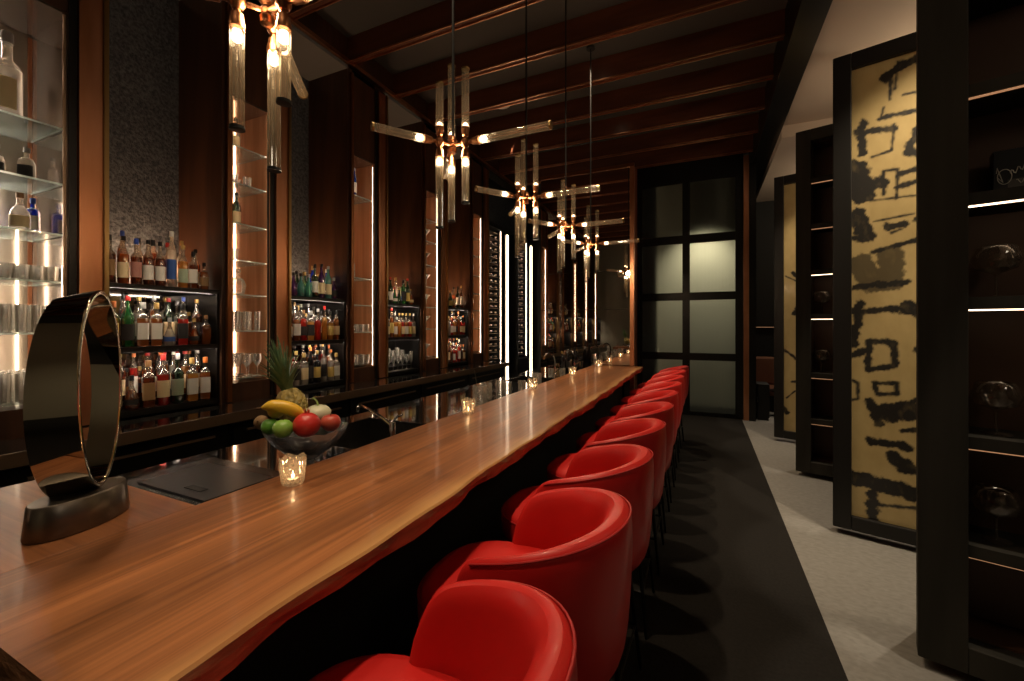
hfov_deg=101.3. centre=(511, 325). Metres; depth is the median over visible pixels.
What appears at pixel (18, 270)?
tumbler
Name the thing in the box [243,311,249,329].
glass
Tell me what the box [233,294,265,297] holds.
glass shelf
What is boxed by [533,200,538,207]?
socket
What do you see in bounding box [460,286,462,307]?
liquor bottle
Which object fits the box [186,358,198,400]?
liquor bottle
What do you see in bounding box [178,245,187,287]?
liquor bottle
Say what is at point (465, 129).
socket
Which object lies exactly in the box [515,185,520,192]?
socket
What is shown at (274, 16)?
socket
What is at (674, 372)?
backrest
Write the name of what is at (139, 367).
liquor bottle
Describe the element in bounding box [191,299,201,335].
liquor bottle
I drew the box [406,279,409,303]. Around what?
liquor bottle
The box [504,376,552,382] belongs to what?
sink basin
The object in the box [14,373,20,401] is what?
glass
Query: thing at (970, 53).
shelf unit
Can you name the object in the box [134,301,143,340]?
liquor bottle
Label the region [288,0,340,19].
ceiling beam
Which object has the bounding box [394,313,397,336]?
liquor bottle
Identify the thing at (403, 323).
liquor bottle
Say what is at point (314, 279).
liquor bottle
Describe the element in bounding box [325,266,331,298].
liquor bottle
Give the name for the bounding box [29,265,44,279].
tumbler
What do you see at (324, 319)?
liquor bottle
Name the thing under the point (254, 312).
glass
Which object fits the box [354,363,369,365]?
glass shelf
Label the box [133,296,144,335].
liquor bottle
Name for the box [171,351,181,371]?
liquor bottle
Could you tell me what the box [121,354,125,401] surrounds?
liquor bottle
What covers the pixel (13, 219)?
liquor bottle
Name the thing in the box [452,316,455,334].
liquor bottle
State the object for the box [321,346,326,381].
liquor bottle
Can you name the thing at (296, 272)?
liquor bottle
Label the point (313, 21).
trim
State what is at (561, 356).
liquor bottle
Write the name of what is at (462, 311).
shelving
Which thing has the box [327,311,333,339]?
liquor bottle
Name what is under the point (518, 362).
wine cabinet
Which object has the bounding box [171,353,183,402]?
liquor bottle
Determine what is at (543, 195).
socket
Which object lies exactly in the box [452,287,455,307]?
liquor bottle
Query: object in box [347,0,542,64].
ceiling beam
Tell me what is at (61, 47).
display case
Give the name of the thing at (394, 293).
liquor bottle
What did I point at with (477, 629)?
backrest
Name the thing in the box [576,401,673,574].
bar stool
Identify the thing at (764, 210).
wall
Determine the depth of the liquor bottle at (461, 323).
7.09 m
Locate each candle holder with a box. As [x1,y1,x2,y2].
[279,453,306,486]
[461,398,474,414]
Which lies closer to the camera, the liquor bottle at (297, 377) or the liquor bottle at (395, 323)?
the liquor bottle at (297, 377)
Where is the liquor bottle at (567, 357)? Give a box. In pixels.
[565,351,569,370]
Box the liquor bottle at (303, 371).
[300,353,307,384]
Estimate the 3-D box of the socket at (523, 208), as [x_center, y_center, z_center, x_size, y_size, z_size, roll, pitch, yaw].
[0.087,-0.910,3.191,0.043,0.080,0.043,0,0,25]
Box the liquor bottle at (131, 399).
[123,375,139,409]
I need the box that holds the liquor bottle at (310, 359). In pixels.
[308,347,313,383]
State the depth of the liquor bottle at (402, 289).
5.78 m
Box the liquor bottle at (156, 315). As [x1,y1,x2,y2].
[150,295,158,318]
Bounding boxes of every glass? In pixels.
[0,305,11,331]
[0,371,11,398]
[1,304,3,331]
[1,373,3,401]
[3,305,4,331]
[3,370,4,395]
[4,374,10,402]
[7,304,19,331]
[7,372,19,399]
[8,304,10,332]
[14,304,26,332]
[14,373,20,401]
[22,305,34,331]
[30,305,42,331]
[233,354,241,375]
[233,355,239,377]
[234,312,240,329]
[242,354,250,376]
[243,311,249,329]
[244,353,252,374]
[245,312,251,329]
[253,353,261,375]
[254,312,259,329]
[472,385,486,404]
[480,382,491,399]
[531,373,541,385]
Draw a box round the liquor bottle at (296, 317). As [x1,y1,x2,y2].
[294,306,301,319]
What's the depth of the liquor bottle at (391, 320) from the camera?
5.51 m
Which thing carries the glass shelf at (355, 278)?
attached to the display case at (348, 234)
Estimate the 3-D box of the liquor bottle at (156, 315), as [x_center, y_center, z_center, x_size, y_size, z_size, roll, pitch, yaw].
[-2.769,-0.058,3.250,0.054,0.354,0.055,0,0,-40]
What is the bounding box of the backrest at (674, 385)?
[634,381,681,428]
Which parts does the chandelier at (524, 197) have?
hanging rod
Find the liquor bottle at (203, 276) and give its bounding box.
[199,263,208,288]
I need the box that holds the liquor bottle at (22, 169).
[17,147,35,183]
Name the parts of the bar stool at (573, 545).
seat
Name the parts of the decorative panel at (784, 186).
painted panel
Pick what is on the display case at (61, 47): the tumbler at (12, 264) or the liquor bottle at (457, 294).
the tumbler at (12, 264)
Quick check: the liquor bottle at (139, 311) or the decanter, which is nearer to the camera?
the liquor bottle at (139, 311)
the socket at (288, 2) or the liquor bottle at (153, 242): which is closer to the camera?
the socket at (288, 2)
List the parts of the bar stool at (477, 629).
seat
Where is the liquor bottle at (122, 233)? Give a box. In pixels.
[117,231,126,253]
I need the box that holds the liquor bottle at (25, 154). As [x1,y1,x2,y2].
[21,153,30,188]
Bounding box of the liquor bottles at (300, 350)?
[292,302,316,366]
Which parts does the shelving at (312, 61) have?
shelf, shelf, shelf, panel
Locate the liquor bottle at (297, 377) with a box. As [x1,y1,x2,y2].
[292,351,299,385]
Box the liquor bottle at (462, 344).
[461,344,464,360]
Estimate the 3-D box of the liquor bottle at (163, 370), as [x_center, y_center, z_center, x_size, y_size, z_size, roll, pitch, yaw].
[-2.752,0.372,3.289,0.075,0.354,0.076,0,0,-33]
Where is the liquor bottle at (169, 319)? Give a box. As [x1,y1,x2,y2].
[163,318,175,345]
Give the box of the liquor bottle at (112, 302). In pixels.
[111,301,119,337]
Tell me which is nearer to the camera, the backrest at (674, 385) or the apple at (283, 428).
the apple at (283, 428)
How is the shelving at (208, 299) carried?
attached to the wall at (143, 34)
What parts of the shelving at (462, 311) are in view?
panel, shelf, shelf, shelf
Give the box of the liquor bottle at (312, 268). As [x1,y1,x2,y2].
[310,266,313,281]
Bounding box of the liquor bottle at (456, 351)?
[454,343,457,361]
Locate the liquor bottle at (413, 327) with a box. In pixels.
[411,314,415,336]
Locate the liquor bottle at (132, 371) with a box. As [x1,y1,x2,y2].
[129,353,137,393]
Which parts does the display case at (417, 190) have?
corner trim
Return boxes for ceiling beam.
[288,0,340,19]
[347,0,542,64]
[393,0,745,97]
[429,9,784,123]
[457,53,773,142]
[480,87,764,160]
[499,113,758,174]
[516,134,752,185]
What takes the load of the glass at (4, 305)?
on the display case at (61, 47)
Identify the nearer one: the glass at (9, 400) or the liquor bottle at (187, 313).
the glass at (9, 400)
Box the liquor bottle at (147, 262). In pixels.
[142,240,153,284]
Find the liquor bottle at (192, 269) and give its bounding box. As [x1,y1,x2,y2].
[188,252,197,288]
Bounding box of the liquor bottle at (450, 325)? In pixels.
[449,318,452,334]
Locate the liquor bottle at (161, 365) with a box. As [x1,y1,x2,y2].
[160,352,168,373]
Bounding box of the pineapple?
[256,336,307,421]
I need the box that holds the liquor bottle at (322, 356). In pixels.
[320,344,324,363]
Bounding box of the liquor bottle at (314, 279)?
[311,264,317,297]
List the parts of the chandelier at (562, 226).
hanging rod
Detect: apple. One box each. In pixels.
[272,418,292,437]
[321,411,340,430]
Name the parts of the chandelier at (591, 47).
hanging rod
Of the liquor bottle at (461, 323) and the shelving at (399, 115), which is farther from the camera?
the liquor bottle at (461, 323)
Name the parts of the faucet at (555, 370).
spout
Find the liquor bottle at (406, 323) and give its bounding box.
[404,313,408,336]
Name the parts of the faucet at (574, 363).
spout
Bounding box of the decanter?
[233,268,245,293]
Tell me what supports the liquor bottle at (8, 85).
on the display case at (61, 47)
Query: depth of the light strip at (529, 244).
9.74 m
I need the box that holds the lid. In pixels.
[127,457,285,504]
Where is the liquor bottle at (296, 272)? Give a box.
[295,271,298,283]
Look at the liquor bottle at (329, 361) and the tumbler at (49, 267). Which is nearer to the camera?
the tumbler at (49, 267)
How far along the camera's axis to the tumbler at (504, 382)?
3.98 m
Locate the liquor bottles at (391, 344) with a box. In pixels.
[388,307,394,363]
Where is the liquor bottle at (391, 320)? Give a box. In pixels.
[389,308,393,336]
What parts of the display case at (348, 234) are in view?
corner trim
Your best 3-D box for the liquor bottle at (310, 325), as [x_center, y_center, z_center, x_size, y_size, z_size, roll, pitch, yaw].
[-2.105,-0.006,4.395,0.067,0.309,0.066,0,0,-28]
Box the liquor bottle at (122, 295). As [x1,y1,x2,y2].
[118,294,125,341]
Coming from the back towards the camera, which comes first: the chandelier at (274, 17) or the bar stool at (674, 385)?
the bar stool at (674, 385)
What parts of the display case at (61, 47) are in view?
panel, corner rail, corner trim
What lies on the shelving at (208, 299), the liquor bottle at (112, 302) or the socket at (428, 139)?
the liquor bottle at (112, 302)
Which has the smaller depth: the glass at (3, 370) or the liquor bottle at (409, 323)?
the glass at (3, 370)
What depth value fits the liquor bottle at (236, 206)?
3.81 m
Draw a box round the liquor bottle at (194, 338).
[188,318,199,344]
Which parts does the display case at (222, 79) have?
panel, corner trim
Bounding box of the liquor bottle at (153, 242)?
[147,240,158,261]
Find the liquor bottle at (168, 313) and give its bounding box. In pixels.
[163,298,173,338]
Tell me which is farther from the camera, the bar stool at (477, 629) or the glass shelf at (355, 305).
the glass shelf at (355, 305)
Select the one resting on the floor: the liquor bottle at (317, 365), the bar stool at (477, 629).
the bar stool at (477, 629)
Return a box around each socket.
[207,0,227,2]
[228,7,245,32]
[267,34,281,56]
[272,0,279,19]
[275,9,291,34]
[280,43,288,51]
[286,0,309,5]
[423,134,435,143]
[435,125,443,136]
[435,146,443,158]
[448,155,454,166]
[461,126,469,137]
[461,147,469,158]
[468,135,480,144]
[506,192,515,197]
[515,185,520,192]
[515,199,520,207]
[521,204,525,211]
[533,185,538,192]
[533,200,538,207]
[538,192,546,198]
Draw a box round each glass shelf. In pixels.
[0,109,62,142]
[0,170,62,194]
[0,225,62,241]
[0,277,61,285]
[0,332,33,334]
[0,394,22,406]
[233,144,265,165]
[233,181,265,197]
[233,222,265,234]
[233,259,265,267]
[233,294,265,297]
[233,330,265,331]
[233,373,262,379]
[354,194,371,203]
[354,277,371,280]
[354,304,371,306]
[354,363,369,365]
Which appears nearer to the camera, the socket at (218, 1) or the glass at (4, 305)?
the socket at (218, 1)
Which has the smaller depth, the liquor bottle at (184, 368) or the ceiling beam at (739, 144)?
the liquor bottle at (184, 368)
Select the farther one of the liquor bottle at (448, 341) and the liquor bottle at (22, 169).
the liquor bottle at (448, 341)
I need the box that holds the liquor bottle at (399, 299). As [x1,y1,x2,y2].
[397,287,401,303]
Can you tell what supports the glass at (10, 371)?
on the display case at (61, 47)
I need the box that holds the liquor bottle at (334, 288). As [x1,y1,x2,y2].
[332,278,337,298]
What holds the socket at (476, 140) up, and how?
attached to the chandelier at (465, 142)
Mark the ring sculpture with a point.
(80, 496)
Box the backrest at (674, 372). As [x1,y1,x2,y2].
[651,369,686,405]
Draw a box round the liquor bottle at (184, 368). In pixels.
[180,351,190,392]
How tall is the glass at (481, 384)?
0.140 m
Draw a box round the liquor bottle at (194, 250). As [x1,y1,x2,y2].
[191,249,199,288]
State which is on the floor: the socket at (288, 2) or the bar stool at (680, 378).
the bar stool at (680, 378)
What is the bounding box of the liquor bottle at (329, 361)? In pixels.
[325,345,331,366]
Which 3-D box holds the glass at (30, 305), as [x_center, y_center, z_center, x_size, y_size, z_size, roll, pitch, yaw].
[-2.929,-0.046,2.587,0.052,0.170,0.051,0,0,25]
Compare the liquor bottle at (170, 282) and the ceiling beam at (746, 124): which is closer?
the liquor bottle at (170, 282)
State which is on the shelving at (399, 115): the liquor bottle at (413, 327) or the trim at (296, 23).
the liquor bottle at (413, 327)
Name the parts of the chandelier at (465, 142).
bulb, bulb, bulb, hanging rod, bulb, bulb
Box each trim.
[257,0,540,205]
[297,12,540,202]
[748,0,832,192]
[749,162,755,420]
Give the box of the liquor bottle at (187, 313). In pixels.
[186,312,190,332]
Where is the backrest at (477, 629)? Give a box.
[409,579,577,680]
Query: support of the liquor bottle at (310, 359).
on the shelving at (312, 61)
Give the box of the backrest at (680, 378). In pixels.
[644,375,684,414]
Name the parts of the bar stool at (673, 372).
seat, leg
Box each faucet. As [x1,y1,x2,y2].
[356,404,402,436]
[543,353,560,378]
[563,349,578,371]
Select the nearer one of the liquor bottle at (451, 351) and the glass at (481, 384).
the glass at (481, 384)
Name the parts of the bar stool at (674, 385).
seat, leg, leg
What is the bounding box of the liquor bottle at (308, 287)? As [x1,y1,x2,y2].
[305,274,312,296]
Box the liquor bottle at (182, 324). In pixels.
[177,304,188,344]
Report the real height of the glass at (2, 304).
0.170 m
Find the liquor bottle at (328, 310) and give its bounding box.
[327,309,331,322]
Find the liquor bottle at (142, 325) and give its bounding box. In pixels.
[136,302,148,346]
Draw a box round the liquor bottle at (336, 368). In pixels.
[332,353,339,379]
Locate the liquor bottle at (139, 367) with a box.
[137,366,141,396]
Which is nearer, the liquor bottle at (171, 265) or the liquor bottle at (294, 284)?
the liquor bottle at (171, 265)
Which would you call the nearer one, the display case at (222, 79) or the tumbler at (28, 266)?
the tumbler at (28, 266)
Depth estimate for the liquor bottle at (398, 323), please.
5.65 m
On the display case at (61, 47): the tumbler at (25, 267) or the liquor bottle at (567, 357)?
the tumbler at (25, 267)
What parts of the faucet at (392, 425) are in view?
spout, lever handle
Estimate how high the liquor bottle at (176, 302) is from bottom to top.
0.329 m
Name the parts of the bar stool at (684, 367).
seat, leg, leg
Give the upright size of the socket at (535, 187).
0.080 m
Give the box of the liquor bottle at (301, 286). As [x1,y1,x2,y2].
[297,273,304,296]
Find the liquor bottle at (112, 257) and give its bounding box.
[109,234,115,282]
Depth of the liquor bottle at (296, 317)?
4.37 m
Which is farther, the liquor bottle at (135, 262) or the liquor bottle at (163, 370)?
the liquor bottle at (163, 370)
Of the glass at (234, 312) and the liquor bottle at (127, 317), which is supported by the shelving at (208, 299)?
the liquor bottle at (127, 317)
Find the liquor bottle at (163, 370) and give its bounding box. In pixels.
[154,352,166,381]
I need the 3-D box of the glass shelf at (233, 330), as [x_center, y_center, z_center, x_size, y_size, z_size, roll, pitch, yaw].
[-2.556,0.046,3.837,0.460,0.012,0.334,0,0,25]
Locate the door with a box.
[635,153,748,420]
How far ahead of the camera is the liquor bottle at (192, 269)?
3.40 m
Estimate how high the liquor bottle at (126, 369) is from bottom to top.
0.230 m
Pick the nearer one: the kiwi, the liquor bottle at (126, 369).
the kiwi
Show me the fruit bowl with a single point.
(294, 446)
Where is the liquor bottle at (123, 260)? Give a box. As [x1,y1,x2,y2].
[117,236,129,283]
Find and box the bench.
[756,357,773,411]
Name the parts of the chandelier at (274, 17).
bulb, bulb, bulb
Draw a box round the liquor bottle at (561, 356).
[560,351,563,369]
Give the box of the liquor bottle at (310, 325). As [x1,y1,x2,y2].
[307,311,313,339]
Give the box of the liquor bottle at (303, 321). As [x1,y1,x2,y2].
[300,310,306,340]
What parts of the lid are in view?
slot handle, lid panel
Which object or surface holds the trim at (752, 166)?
attached to the wall
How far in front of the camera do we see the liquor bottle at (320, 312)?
4.64 m
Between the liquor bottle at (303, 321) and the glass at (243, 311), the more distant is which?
the liquor bottle at (303, 321)
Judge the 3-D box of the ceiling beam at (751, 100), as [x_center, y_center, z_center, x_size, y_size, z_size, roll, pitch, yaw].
[1.444,-3.112,6.652,4.415,0.273,0.084,0,0,25]
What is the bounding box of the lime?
[261,417,276,434]
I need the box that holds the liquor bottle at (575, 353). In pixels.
[572,347,577,370]
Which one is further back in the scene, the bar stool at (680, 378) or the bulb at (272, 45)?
the bar stool at (680, 378)
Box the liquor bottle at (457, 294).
[456,287,459,307]
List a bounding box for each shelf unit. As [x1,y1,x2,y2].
[796,124,832,476]
[916,0,1023,680]
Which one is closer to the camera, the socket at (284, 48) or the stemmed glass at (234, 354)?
the socket at (284, 48)
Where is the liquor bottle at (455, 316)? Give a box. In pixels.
[455,316,457,334]
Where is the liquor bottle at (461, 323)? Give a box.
[460,316,462,334]
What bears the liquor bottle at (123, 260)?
on the shelving at (208, 299)
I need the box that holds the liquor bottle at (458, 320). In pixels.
[456,312,459,334]
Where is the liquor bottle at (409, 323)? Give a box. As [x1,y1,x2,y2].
[408,313,411,336]
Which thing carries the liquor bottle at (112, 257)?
on the shelving at (208, 299)
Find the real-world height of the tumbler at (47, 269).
0.090 m
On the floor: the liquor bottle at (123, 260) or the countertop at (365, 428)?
the countertop at (365, 428)
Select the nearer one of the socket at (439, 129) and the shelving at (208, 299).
the socket at (439, 129)
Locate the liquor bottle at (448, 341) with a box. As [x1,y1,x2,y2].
[448,341,449,362]
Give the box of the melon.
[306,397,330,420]
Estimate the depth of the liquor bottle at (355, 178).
4.97 m
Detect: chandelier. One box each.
[207,0,309,173]
[371,0,552,228]
[474,0,599,257]
[528,0,624,272]
[561,44,639,282]
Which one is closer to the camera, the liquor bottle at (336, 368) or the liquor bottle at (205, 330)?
the liquor bottle at (205, 330)
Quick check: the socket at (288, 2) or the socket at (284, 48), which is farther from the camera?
the socket at (284, 48)
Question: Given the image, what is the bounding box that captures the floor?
[610,412,984,680]
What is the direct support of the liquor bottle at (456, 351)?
on the shelving at (462, 311)
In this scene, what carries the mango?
in the fruit bowl
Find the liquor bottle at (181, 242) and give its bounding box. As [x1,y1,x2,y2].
[177,241,185,286]
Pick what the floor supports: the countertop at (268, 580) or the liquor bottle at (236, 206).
the countertop at (268, 580)
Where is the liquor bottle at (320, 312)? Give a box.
[317,311,321,336]
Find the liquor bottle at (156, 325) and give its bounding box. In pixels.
[150,303,162,345]
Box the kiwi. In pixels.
[253,415,268,429]
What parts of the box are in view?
printed panel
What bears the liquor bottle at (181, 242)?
on the shelving at (208, 299)
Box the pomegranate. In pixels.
[293,408,320,437]
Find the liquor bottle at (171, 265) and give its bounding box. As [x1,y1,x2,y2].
[166,231,176,286]
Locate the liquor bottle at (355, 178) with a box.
[354,168,356,197]
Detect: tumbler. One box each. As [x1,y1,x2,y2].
[3,265,19,278]
[4,263,13,277]
[13,263,29,278]
[19,267,34,279]
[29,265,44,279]
[34,269,49,280]
[44,267,58,280]
[233,179,241,190]
[242,176,251,188]
[504,382,511,392]
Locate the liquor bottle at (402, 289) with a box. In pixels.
[400,280,405,303]
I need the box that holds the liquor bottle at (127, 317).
[121,296,134,346]
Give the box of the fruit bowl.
[262,422,347,469]
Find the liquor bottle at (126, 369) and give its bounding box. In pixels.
[123,368,128,392]
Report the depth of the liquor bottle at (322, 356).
4.66 m
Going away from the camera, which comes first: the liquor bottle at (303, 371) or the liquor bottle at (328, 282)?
the liquor bottle at (303, 371)
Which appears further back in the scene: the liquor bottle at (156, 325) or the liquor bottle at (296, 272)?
the liquor bottle at (296, 272)
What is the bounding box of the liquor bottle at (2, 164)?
[0,154,5,181]
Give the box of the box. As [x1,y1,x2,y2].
[990,147,1023,189]
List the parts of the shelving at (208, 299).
shelf, shelf, shelf, panel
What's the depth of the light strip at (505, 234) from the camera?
8.60 m
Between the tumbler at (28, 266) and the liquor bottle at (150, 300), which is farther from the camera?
the liquor bottle at (150, 300)
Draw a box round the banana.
[256,400,303,417]
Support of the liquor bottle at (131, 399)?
on the shelving at (208, 299)
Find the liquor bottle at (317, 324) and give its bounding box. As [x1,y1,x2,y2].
[314,309,320,339]
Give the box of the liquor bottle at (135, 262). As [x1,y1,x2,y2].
[130,238,141,284]
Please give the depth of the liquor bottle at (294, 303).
4.47 m
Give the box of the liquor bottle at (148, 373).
[141,353,153,376]
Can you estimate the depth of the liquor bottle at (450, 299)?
6.84 m
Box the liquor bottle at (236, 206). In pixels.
[233,192,240,227]
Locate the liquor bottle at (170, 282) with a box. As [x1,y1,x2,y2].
[163,243,173,286]
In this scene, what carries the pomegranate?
in the fruit bowl
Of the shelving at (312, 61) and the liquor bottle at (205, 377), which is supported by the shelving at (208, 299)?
the liquor bottle at (205, 377)
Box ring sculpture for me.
[20,290,129,544]
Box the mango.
[267,411,283,418]
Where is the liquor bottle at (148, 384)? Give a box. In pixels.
[141,360,155,407]
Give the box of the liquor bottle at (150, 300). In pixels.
[147,300,153,340]
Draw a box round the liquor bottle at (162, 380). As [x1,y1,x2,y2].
[156,354,169,405]
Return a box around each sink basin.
[333,417,424,449]
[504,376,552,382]
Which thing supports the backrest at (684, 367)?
in the bar stool at (684, 367)
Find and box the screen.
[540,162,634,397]
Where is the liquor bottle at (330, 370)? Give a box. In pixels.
[327,349,333,380]
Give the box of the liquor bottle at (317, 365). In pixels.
[314,350,320,382]
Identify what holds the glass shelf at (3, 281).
attached to the display case at (61, 47)
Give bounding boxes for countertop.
[0,361,508,487]
[0,365,642,680]
[109,367,580,479]
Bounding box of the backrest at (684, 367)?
[657,365,688,397]
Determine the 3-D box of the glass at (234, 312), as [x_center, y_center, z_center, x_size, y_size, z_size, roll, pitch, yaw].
[-2.496,-0.046,3.824,0.052,0.170,0.051,0,0,25]
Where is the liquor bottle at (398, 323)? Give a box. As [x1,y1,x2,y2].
[397,313,401,336]
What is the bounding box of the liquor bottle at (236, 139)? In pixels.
[233,117,239,153]
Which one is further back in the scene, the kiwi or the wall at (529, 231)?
the wall at (529, 231)
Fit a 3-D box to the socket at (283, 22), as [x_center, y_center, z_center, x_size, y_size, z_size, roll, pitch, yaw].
[-0.672,-0.910,1.236,0.043,0.080,0.043,0,0,25]
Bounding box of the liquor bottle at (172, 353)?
[169,352,174,394]
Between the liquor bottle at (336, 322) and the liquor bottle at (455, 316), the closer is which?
the liquor bottle at (336, 322)
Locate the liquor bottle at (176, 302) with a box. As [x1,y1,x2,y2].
[174,301,181,333]
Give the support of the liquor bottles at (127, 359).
attached to the shelving at (208, 299)
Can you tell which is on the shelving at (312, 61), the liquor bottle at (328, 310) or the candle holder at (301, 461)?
the liquor bottle at (328, 310)
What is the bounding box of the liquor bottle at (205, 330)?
[200,315,210,343]
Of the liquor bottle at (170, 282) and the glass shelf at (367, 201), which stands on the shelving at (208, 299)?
the liquor bottle at (170, 282)
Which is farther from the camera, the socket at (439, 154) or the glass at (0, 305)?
the glass at (0, 305)
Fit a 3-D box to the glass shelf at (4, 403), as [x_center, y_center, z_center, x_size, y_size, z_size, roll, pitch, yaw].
[-3.122,0.460,2.600,0.460,0.010,0.334,0,0,25]
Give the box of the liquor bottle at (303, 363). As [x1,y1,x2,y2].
[300,345,305,367]
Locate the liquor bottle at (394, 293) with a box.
[393,287,396,302]
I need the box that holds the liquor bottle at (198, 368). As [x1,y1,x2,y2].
[192,350,202,391]
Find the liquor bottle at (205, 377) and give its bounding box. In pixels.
[200,357,210,398]
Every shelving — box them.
[109,0,218,418]
[291,24,347,389]
[383,92,420,375]
[445,137,469,366]
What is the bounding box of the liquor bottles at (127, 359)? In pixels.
[109,291,186,390]
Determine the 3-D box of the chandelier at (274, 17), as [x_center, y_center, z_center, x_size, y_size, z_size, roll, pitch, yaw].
[-0.625,-1.871,1.230,0.852,2.755,0.728,0,0,25]
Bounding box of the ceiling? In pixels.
[249,0,915,201]
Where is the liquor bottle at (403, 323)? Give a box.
[400,313,404,336]
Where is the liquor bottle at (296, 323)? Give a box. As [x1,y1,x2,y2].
[293,306,300,340]
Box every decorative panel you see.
[774,174,795,439]
[833,32,915,547]
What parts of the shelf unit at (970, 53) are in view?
shelf, shelf, shelf, shelf, shelf, shelf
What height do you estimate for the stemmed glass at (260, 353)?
0.200 m
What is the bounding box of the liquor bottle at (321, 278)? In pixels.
[318,264,324,297]
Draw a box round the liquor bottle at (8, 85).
[0,29,22,129]
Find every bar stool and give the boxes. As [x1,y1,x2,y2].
[309,579,577,680]
[417,487,632,680]
[501,444,653,680]
[547,418,665,638]
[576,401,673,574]
[595,390,678,532]
[610,381,681,502]
[621,375,684,479]
[629,369,686,462]
[637,365,688,448]
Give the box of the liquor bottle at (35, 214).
[25,198,40,236]
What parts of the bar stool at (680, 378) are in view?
seat, leg, leg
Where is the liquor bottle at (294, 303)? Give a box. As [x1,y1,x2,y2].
[292,302,296,323]
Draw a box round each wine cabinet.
[486,220,502,361]
[509,234,527,374]
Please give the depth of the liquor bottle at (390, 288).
5.55 m
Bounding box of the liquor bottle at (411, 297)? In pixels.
[410,289,413,304]
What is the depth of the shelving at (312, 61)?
4.69 m
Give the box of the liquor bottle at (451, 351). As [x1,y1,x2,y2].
[450,343,452,362]
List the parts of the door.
pane, pane, pane, pane, pane, pane, pane, pane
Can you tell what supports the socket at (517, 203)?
attached to the chandelier at (524, 197)
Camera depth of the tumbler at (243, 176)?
3.80 m
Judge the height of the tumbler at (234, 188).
0.090 m
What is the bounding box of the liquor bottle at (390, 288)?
[388,277,392,302]
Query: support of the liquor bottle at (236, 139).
on the display case at (222, 79)
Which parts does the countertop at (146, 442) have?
cabinet door, door handle, cabinet door, door handle, cabinet door, door handle, cabinet door, door handle, cabinet door, door handle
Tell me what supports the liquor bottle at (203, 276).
on the shelving at (208, 299)
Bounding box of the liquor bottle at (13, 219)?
[8,192,30,233]
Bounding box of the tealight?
[287,471,298,484]
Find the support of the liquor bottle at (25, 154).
on the display case at (61, 47)
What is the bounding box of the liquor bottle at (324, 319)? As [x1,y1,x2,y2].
[322,306,326,339]
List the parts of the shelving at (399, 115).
shelf, shelf, shelf, panel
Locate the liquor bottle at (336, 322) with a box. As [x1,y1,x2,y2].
[333,310,339,338]
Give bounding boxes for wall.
[109,0,517,420]
[518,198,540,369]
[756,200,773,356]
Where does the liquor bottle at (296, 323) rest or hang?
on the shelving at (312, 61)
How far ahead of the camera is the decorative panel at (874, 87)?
3.17 m
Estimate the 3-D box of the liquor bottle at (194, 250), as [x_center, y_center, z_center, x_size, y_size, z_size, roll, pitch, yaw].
[-2.654,-0.471,3.520,0.067,0.341,0.068,0,0,-37]
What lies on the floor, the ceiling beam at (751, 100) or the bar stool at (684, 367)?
the bar stool at (684, 367)
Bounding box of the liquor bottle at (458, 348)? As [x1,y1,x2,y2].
[457,339,460,361]
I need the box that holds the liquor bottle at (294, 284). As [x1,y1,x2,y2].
[292,272,297,295]
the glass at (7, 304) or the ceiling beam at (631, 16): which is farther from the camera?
the ceiling beam at (631, 16)
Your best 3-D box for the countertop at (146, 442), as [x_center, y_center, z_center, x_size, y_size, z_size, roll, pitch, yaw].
[-2.370,1.133,2.980,0.418,0.974,10.250,0,0,25]
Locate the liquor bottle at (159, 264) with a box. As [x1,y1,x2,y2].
[154,242,165,285]
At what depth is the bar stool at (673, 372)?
5.18 m
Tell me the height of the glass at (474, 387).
0.150 m
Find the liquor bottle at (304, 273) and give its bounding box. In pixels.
[303,272,306,284]
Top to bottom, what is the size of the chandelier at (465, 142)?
2.745 m
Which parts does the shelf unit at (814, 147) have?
shelf, shelf, shelf, shelf, shelf, shelf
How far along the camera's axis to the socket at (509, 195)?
3.04 m
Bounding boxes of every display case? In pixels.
[0,0,108,440]
[179,0,291,411]
[309,67,387,390]
[387,120,447,377]
[446,156,488,367]
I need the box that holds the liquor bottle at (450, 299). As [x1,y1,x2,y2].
[448,291,452,306]
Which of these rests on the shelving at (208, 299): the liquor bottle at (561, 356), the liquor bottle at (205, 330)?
the liquor bottle at (205, 330)
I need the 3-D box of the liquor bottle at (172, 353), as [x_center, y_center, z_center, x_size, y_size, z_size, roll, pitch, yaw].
[-2.712,0.372,3.365,0.058,0.354,0.057,0,0,40]
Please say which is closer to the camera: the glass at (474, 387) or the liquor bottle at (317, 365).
the glass at (474, 387)

